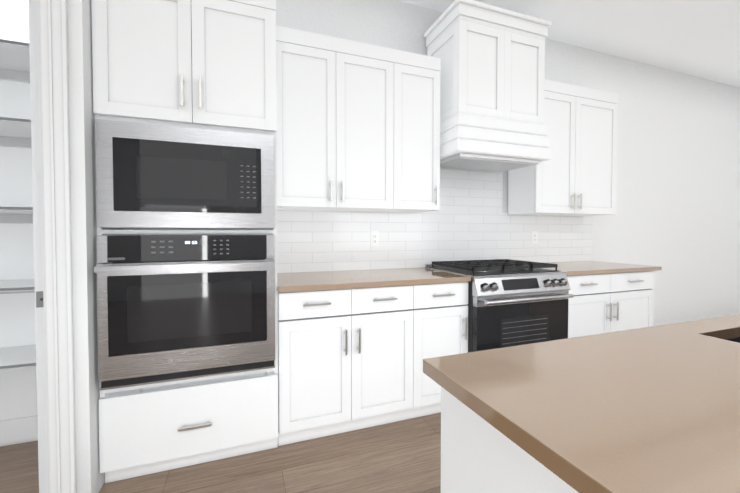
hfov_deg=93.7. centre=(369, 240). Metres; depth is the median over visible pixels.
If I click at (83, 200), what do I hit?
wall
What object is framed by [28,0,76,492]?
door frame
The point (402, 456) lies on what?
floor
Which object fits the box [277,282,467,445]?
base cabinet
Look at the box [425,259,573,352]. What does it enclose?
gas range
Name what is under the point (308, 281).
countertop
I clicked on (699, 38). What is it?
ceiling
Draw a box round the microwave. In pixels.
[95,119,273,227]
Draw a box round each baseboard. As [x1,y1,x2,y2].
[0,415,37,446]
[101,472,104,485]
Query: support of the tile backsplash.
attached to the wall at (676, 217)
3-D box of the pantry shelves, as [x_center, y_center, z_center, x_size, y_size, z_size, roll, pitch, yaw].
[-2.165,-0.140,1.721,1.366,1.650,0.355,0,1,-20]
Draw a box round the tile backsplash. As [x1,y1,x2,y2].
[277,168,592,272]
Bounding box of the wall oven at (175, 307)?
[94,235,274,390]
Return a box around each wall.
[0,0,36,420]
[67,0,101,492]
[276,0,739,325]
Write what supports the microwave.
in the tall cabinet at (206, 64)
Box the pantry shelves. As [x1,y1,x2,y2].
[0,39,35,369]
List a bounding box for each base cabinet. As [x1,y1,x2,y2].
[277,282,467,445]
[567,271,653,337]
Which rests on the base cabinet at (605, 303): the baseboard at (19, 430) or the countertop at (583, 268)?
the countertop at (583, 268)
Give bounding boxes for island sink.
[725,337,739,342]
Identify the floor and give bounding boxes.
[0,412,440,492]
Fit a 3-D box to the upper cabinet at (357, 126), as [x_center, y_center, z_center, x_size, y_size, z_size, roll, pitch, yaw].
[-0.092,-0.770,2.468,1.187,1.103,0.360,0,1,-20]
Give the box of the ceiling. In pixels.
[397,0,739,87]
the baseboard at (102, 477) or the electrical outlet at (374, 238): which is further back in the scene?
the electrical outlet at (374, 238)
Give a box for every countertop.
[277,268,470,292]
[423,314,739,492]
[543,261,661,275]
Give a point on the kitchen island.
(474, 458)
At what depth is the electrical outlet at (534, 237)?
3.28 m
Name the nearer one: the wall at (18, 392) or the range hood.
the wall at (18, 392)
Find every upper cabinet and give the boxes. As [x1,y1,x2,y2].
[276,25,440,212]
[508,79,617,215]
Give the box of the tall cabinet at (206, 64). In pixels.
[91,0,277,482]
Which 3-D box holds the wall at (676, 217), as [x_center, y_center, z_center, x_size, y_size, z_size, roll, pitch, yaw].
[0.887,-0.386,3.093,9.650,3.050,0.100,0,1,-20]
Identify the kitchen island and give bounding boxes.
[441,390,570,492]
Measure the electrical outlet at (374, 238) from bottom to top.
0.115 m
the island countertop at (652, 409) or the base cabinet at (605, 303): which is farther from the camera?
the base cabinet at (605, 303)
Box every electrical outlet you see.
[370,231,378,245]
[532,232,537,243]
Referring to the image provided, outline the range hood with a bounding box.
[424,0,551,172]
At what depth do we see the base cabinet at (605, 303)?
2.79 m
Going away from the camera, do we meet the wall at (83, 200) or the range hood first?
the wall at (83, 200)
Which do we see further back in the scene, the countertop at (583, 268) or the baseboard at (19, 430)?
the countertop at (583, 268)
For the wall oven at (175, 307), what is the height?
0.708 m
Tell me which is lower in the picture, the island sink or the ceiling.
the island sink
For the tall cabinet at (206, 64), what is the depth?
1.72 m
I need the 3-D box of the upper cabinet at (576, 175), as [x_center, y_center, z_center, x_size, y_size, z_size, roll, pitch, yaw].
[1.771,-0.786,3.157,0.960,1.103,0.360,0,1,-20]

